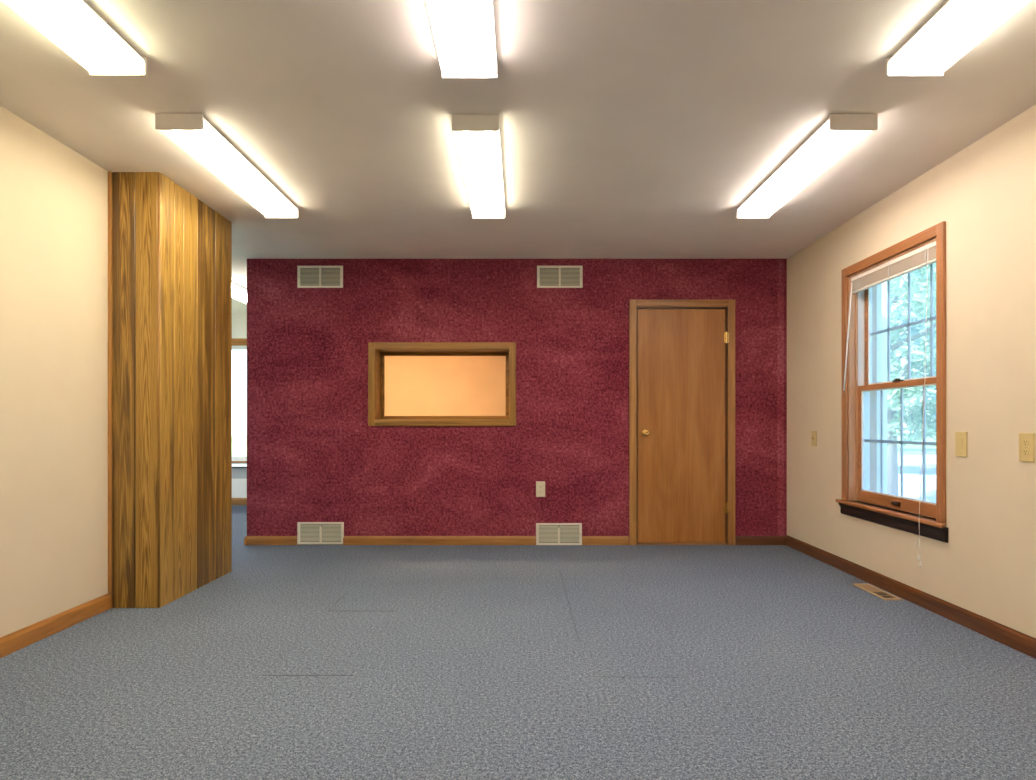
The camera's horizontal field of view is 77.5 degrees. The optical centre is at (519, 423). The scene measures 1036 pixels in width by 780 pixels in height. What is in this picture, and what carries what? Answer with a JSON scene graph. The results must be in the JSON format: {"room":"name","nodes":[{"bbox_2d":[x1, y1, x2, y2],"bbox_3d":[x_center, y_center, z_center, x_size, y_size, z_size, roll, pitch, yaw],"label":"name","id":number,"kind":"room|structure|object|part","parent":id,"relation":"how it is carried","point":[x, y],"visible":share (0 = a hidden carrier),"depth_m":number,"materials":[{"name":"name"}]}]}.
{"room":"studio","nodes":[
{"label":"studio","id":0,"kind":"room"},
{"bbox_2d":[0,106,107,636],"bbox_3d":[-2.365,-0.190,1.010,0.130,2.440,5.220,0,0,0],"label":"wall","id":1,"kind":"structure","parent":0,"point":[54,199],"depth_m":3.15,"materials":[{"name":"beige paint"}]},
{"bbox_2d":[0,593,111,657],"bbox_3d":[-2.292,0.988,1.010,0.015,0.085,5.220,0,0,0],"label":"baseboard","id":2,"kind":"structure","parent":1,"relation":"attached to","point":[17,640],"depth_m":3.15,"materials":[{"name":"brown wood"}]},
{"bbox_2d":[108,171,231,607],"bbox_3d":[-2.223,-0.190,4.056,0.414,2.440,0.917,0,0,0],"label":"column","id":3,"kind":"structure","parent":0,"point":[170,252],"depth_m":3.66,"materials":[{"name":"brown wood"}]},
{"bbox_3d":[-2.292,-0.230,3.610,0.019,2.360,0.024,0,0,0],"label":"edge trim","id":4,"kind":"part","parent":3,"relation":"part of","materials":[{"name":"brown wood"}]},
{"bbox_3d":[-2.156,-0.190,3.619,0.257,2.440,0.017,0,0,0],"label":"panel","id":5,"kind":"part","parent":3,"relation":"part of","materials":[{"name":"brown wood"}]},
{"bbox_3d":[-2.025,-0.190,4.069,0.017,2.440,0.893,0,0,0],"label":"panel","id":6,"kind":"part","parent":3,"relation":"part of","materials":[{"name":"brown wood"}]},
{"bbox_2d":[232,313,246,497],"bbox_3d":[-4.115,-0.190,8.290,3.770,2.440,0.180,0,0,0],"label":"wall","id":7,"kind":"structure","parent":0,"point":[239,320],"depth_m":8.20,"materials":[{"name":"paint"}]},
{"bbox_2d":[232,338,246,462],"bbox_3d":[-3.800,-0.296,8.215,1.510,1.577,0.130,0,0,0],"label":"window","id":8,"kind":"structure","parent":7,"relation":"in","point":[237,343],"depth_m":8.19,"materials":[{"name":"brown wood"}]},
{"bbox_2d":[232,498,246,504],"bbox_3d":[-4.165,0.985,8.193,3.670,0.090,0.015,0,0,0],"label":"baseboard","id":9,"kind":"structure","parent":7,"relation":"attached to","point":[235,501],"depth_m":8.19,"materials":[{"name":"brown wood"}]},
{"bbox_2d":[385,356,505,415],"bbox_3d":[-0.028,-0.190,6.980,4.605,2.440,2.440,0,0,0],"label":"wall","id":10,"kind":"structure","parent":0,"point":[414,385],"depth_m":8.08,"materials":[{"name":"paint"}]},
{"bbox_2d":[247,259,786,544],"bbox_3d":[-0.028,-0.190,5.630,4.605,2.440,0.260,0,0,0],"label":"wall","id":11,"kind":"structure","parent":0,"point":[314,455],"depth_m":5.50,"materials":[{"name":"red paint"}]},
{"bbox_2d":[297,266,342,287],"bbox_3d":[-1.702,-1.254,5.493,0.387,0.188,0.014,0,0,0],"label":"air vent","id":12,"kind":"object","parent":11,"relation":"in","point":[307,276],"visible":1,"depth_m":5.49,"materials":[{"name":"beige metal"}]},
{"bbox_2d":[297,522,343,543],"bbox_3d":[-1.698,0.930,5.490,0.394,0.188,0.020,0,0,0],"label":"air vent","id":13,"kind":"object","parent":11,"relation":"in","point":[307,532],"visible":1,"depth_m":5.49,"materials":[{"name":"beige metal"}]},
{"bbox_2d":[246,536,628,544],"bbox_3d":[-0.703,0.993,5.492,3.255,0.075,0.015,0,0,0],"label":"baseboard","id":14,"kind":"structure","parent":11,"relation":"attached to","point":[250,540],"depth_m":5.49,"materials":[{"name":"brown wood"}]},
{"bbox_2d":[368,342,515,425],"bbox_3d":[-0.662,-0.339,5.615,1.257,0.711,0.269,0,0,0],"label":"window","id":15,"kind":"structure","parent":11,"relation":"in","point":[377,351],"depth_m":5.48,"materials":[{"name":"brown wood"}]},
{"bbox_2d":[536,481,544,496],"bbox_3d":[0.176,0.555,5.495,0.077,0.131,0.009,0,0,0],"label":"wall outlet","id":16,"kind":"object","parent":11,"relation":"attached to","point":[540,485],"visible":1,"depth_m":5.49,"materials":[{"name":"beige plastic"}]},
{"bbox_2d":[536,523,581,544],"bbox_3d":[0.332,0.939,5.490,0.391,0.188,0.020,0,0,0],"label":"air vent","id":17,"kind":"object","parent":11,"relation":"in","point":[546,533],"visible":1,"depth_m":5.49,"materials":[{"name":"beige metal"}]},
{"bbox_2d":[537,266,582,287],"bbox_3d":[0.339,-1.254,5.493,0.387,0.188,0.014,0,0,0],"label":"air vent","id":18,"kind":"object","parent":11,"relation":"in","point":[547,276],"visible":1,"depth_m":5.49,"materials":[{"name":"beige metal"}]},
{"bbox_2d":[629,299,734,544],"bbox_3d":[1.381,-0.015,5.594,0.900,2.089,0.292,0,0,0],"label":"door","id":19,"kind":"structure","parent":11,"relation":"in","point":[682,351],"depth_m":5.51,"materials":[{"name":"brown wood"}]},
{"bbox_3d":[1.072,0.077,5.480,0.066,0.066,0.064,0,0,0],"label":"knob","id":20,"kind":"part","parent":19,"relation":"part of","materials":[{"name":"gold metal"}]},
{"bbox_3d":[1.380,-1.029,5.490,0.778,0.060,0.019,0,0,0],"label":"head casing","id":21,"kind":"part","parent":19,"relation":"part of","materials":[{"name":"brown wood"}]},
{"bbox_2d":[735,536,785,544],"bbox_3d":[2.049,0.993,5.492,0.423,0.075,0.015,0,0,0],"label":"baseboard","id":22,"kind":"structure","parent":11,"relation":"attached to","point":[739,540],"depth_m":5.49,"materials":[{"name":"brown wood"}]},
{"bbox_2d":[0,505,1035,779],"bbox_3d":[-1.812,1.090,3.325,8.575,0.120,10.150,0,0,0],"label":"floor","id":23,"kind":"structure","parent":0,"point":[296,662],"depth_m":2.66,"materials":[{"name":"blue carpet"}]},
{"bbox_2d":[232,464,246,478],"bbox_3d":[-3.420,0.756,7.550,0.808,0.551,0.508,0,0,0],"label":"side table","id":24,"kind":"object","parent":23,"relation":"on","point":[239,471],"visible":0.08,"depth_m":7.33,"materials":[{"name":"white plastic"}]},
{"bbox_2d":[852,583,902,599],"bbox_3d":[2.182,1.024,3.952,0.105,0.012,0.375,0,0,0],"label":"floor vent","id":25,"kind":"object","parent":23,"relation":"in","point":[884,595],"visible":1,"depth_m":3.94,"materials":[{"name":"beige metal"}]},
{"bbox_2d":[0,0,1035,312],"bbox_3d":[-1.812,-1.480,3.325,8.575,0.140,10.150,0,0,0],"label":"ceiling","id":26,"kind":"structure","parent":0,"point":[629,129],"depth_m":2.92,"materials":[{"name":"paint"}]},
{"bbox_2d":[2,0,146,76],"bbox_3d":[-1.542,-1.373,1.845,0.214,0.075,1.270,0,0,0],"label":"ceiling light","id":27,"kind":"object","parent":26,"relation":"attached to","point":[73,26],"visible":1,"depth_m":2.24,"materials":[{"name":"white plastic"}]},
{"bbox_2d":[155,113,298,217],"bbox_3d":[-1.545,-1.373,3.555,0.214,0.075,1.270,0,0,0],"label":"ceiling light","id":28,"kind":"object","parent":26,"relation":"attached to","point":[192,132],"visible":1,"depth_m":3.29,"materials":[{"name":"white plastic"}]},
{"bbox_2d":[232,283,246,303],"bbox_3d":[-2.950,-1.373,6.540,0.214,0.075,1.270,0,0,0],"label":"ceiling light","id":29,"kind":"object","parent":26,"relation":"attached to","point":[239,293],"visible":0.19,"depth_m":6.66,"materials":[{"name":"white plastic"}]},
{"bbox_2d":[426,0,496,79],"bbox_3d":[-0.195,-1.373,1.865,0.214,0.075,1.270,0,0,0],"label":"ceiling light","id":30,"kind":"object","parent":26,"relation":"attached to","point":[463,30],"visible":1,"depth_m":2.24,"materials":[{"name":"white plastic"}]},
{"bbox_2d":[452,114,504,218],"bbox_3d":[-0.203,-1.373,3.565,0.214,0.075,1.270,0,0,0],"label":"ceiling light","id":31,"kind":"object","parent":26,"relation":"attached to","point":[477,136],"visible":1,"depth_m":3.28,"materials":[{"name":"white plastic"}]},
{"bbox_2d":[736,114,877,218],"bbox_3d":[1.515,-1.373,3.560,0.214,0.075,1.270,0,0,0],"label":"ceiling light","id":32,"kind":"object","parent":26,"relation":"attached to","point":[839,133],"visible":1,"depth_m":3.30,"materials":[{"name":"white plastic"}]},
{"bbox_2d":[886,0,1029,76],"bbox_3d":[1.517,-1.373,1.850,0.214,0.075,1.270,0,0,0],"label":"ceiling light","id":33,"kind":"object","parent":26,"relation":"attached to","point":[958,26],"visible":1,"depth_m":2.24,"materials":[{"name":"white plastic"}]},
{"bbox_2d":[787,105,1035,637],"bbox_3d":[2.375,-0.190,3.400,0.200,2.440,10.000,0,0,0],"label":"wall","id":34,"kind":"structure","parent":0,"point":[984,193],"depth_m":3.32,"materials":[{"name":"beige paint"}]},
{"bbox_2d":[811,431,816,445],"bbox_3d":[2.265,0.112,4.985,0.019,0.118,0.085,0,0,0],"label":"light switch","id":35,"kind":"object","parent":34,"relation":"attached to","point":[813,433],"visible":1,"depth_m":4.97,"materials":[{"name":"brown plastic"}]},
{"bbox_2d":[835,221,947,542],"bbox_3d":[2.373,-0.233,3.985,0.285,1.725,1.153,0,0,0],"label":"window","id":36,"kind":"structure","parent":34,"relation":"in","point":[862,397],"depth_m":4.25,"materials":[{"name":"brown wood"}]},
{"bbox_3d":[2.480,-0.268,3.985,0.060,1.655,1.120,0,0,0],"label":"casing","id":37,"kind":"part","parent":36,"relation":"part of","materials":[{"name":"white plastic"}]},
{"bbox_2d":[843,241,935,566],"bbox_3d":[2.262,-0.104,3.985,0.106,1.803,0.926,0,0,0],"label":"mini blind","id":38,"kind":"object","parent":36,"relation":"attached to","point":[921,257],"visible":0.81,"depth_m":3.89,"materials":[{"name":"beige plastic"}]},
{"bbox_3d":[2.297,-0.904,3.985,0.028,0.014,0.918,0,0,0],"label":"rail","id":39,"kind":"part","parent":38,"relation":"part of","materials":[{"name":"beige plastic"}]},
{"bbox_3d":[2.250,-0.111,3.609,0.057,1.752,0.049,0,0,0],"label":"lift cord","id":40,"kind":"part","parent":38,"relation":"part of","materials":[{"name":"white fabric"}]},
{"bbox_3d":[2.265,-1.052,3.985,0.019,0.062,0.972,0,0,0],"label":"head casing","id":41,"kind":"part","parent":36,"relation":"part of","materials":[{"name":"brown wood"}]},
{"bbox_3d":[2.348,0.134,3.985,0.035,0.791,0.944,0,0,0],"label":"sash","id":42,"kind":"part","parent":36,"relation":"part of","materials":[{"name":"brown wood"}]},
{"bbox_3d":[2.393,-0.620,3.985,0.035,0.775,0.944,0,0,0],"label":"sash","id":43,"kind":"part","parent":36,"relation":"part of","materials":[{"name":"brown wood"}]},
{"bbox_2d":[864,386,935,500],"bbox_3d":[2.355,0.113,3.976,0.007,0.682,0.874,0,0,0],"label":"window pane","id":44,"kind":"object","parent":36,"relation":"attached to","point":[867,388],"depth_m":3.98,"materials":[{"name":"clear glass"}]},
{"bbox_2d":[871,263,935,380],"bbox_3d":[2.400,-0.613,3.976,0.007,0.689,0.874,0,0,0],"label":"grille","id":45,"kind":"object","parent":36,"relation":"attached to","point":[932,317],"depth_m":3.97,"materials":[{"name":"white"}]},
{"bbox_2d":[785,535,1035,658],"bbox_3d":[2.268,0.988,1.950,0.015,0.085,7.100,0,0,0],"label":"baseboard","id":46,"kind":"structure","parent":34,"relation":"attached to","point":[1019,641],"depth_m":3.55,"materials":[{"name":"brown wood"}]},
{"bbox_2d":[955,432,966,456],"bbox_3d":[2.270,0.104,3.320,0.010,0.129,0.085,0,0,0],"label":"light switch","id":47,"kind":"object","parent":34,"relation":"attached to","point":[960,437],"visible":1,"depth_m":3.31,"materials":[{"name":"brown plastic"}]},
{"bbox_2d":[1019,433,1034,461],"bbox_3d":[2.270,0.105,2.892,0.009,0.130,0.085,0,0,0],"label":"wall outlet","id":48,"kind":"object","parent":34,"relation":"attached to","point":[1026,440],"visible":1,"depth_m":2.88,"materials":[{"name":"brown plastic"}]},
{"bbox_2d":[1023,449,1028,454],"bbox_3d":[2.267,0.127,2.892,0.002,0.025,0.033,0,0,0],"label":"receptacle","id":49,"kind":"object","parent":48,"relation":"attached to","point":[1025,451],"depth_m":2.89,"materials":[{"name":"brown plastic"}]},
{"label":"outside","id":50,"kind":"structure","parent":0,"visible":0},
{"bbox_2d":[897,450,935,501],"bbox_3d":[11.900,1.685,25.800,12.522,0.150,38.013,0,0,27],"label":"driveway","id":51,"kind":"structure","parent":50,"point":[913,475],"depth_m":20.57,"materials":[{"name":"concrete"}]},
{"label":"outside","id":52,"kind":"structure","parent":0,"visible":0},
{"bbox_2d":[232,434,935,456],"bbox_3d":[25.000,1.730,45.000,130.000,0.200,130.000,0,0,0],"label":"ground","id":53,"kind":"structure","parent":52,"point":[239,443],"depth_m":46.73,"materials":[{"name":"green plant"}]},
{"bbox_2d":[882,282,886,492],"bbox_3d":[3.100,0.005,5.620,0.170,3.250,0.170,0,0,0],"label":"porch post","id":54,"kind":"object","parent":53,"relation":"on","point":[884,285],"visible":0.02,"depth_m":5.56,"materials":[{"name":"white plastic"}]},
{"bbox_2d":[890,265,929,411],"bbox_3d":[11.021,-3.494,20.447,4.754,10.390,5.012,0,0,-23],"label":"leafy tree","id":55,"kind":"object","parent":53,"relation":"on","point":[915,329],"visible":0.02,"depth_m":19.09,"materials":[{"name":"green plant"}]},
{"bbox_2d":[887,263,935,495],"bbox_3d":[7.237,-2.009,12.587,3.535,7.392,3.047,0,0,-34],"label":"leafy tree","id":56,"kind":"object","parent":53,"relation":"on","point":[920,295],"visible":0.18,"depth_m":11.97,"materials":[{"name":"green plant"}]},
{"bbox_2d":[906,314,935,439],"bbox_3d":[16.657,-4.753,22.938,5.269,12.905,5.140,0,0,-6],"label":"leafy tree","id":57,"kind":"object","parent":53,"relation":"on","point":[928,396],"visible":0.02,"depth_m":23.71,"materials":[{"name":"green plant"}]},
{"bbox_2d":[919,271,935,373],"bbox_3d":[11.210,-1.743,14.858,3.220,6.865,3.562,0,0,-30],"label":"leafy tree","id":58,"kind":"object","parent":53,"relation":"on","point":[928,323],"visible":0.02,"depth_m":15.99,"materials":[{"name":"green plant"}]}
]}

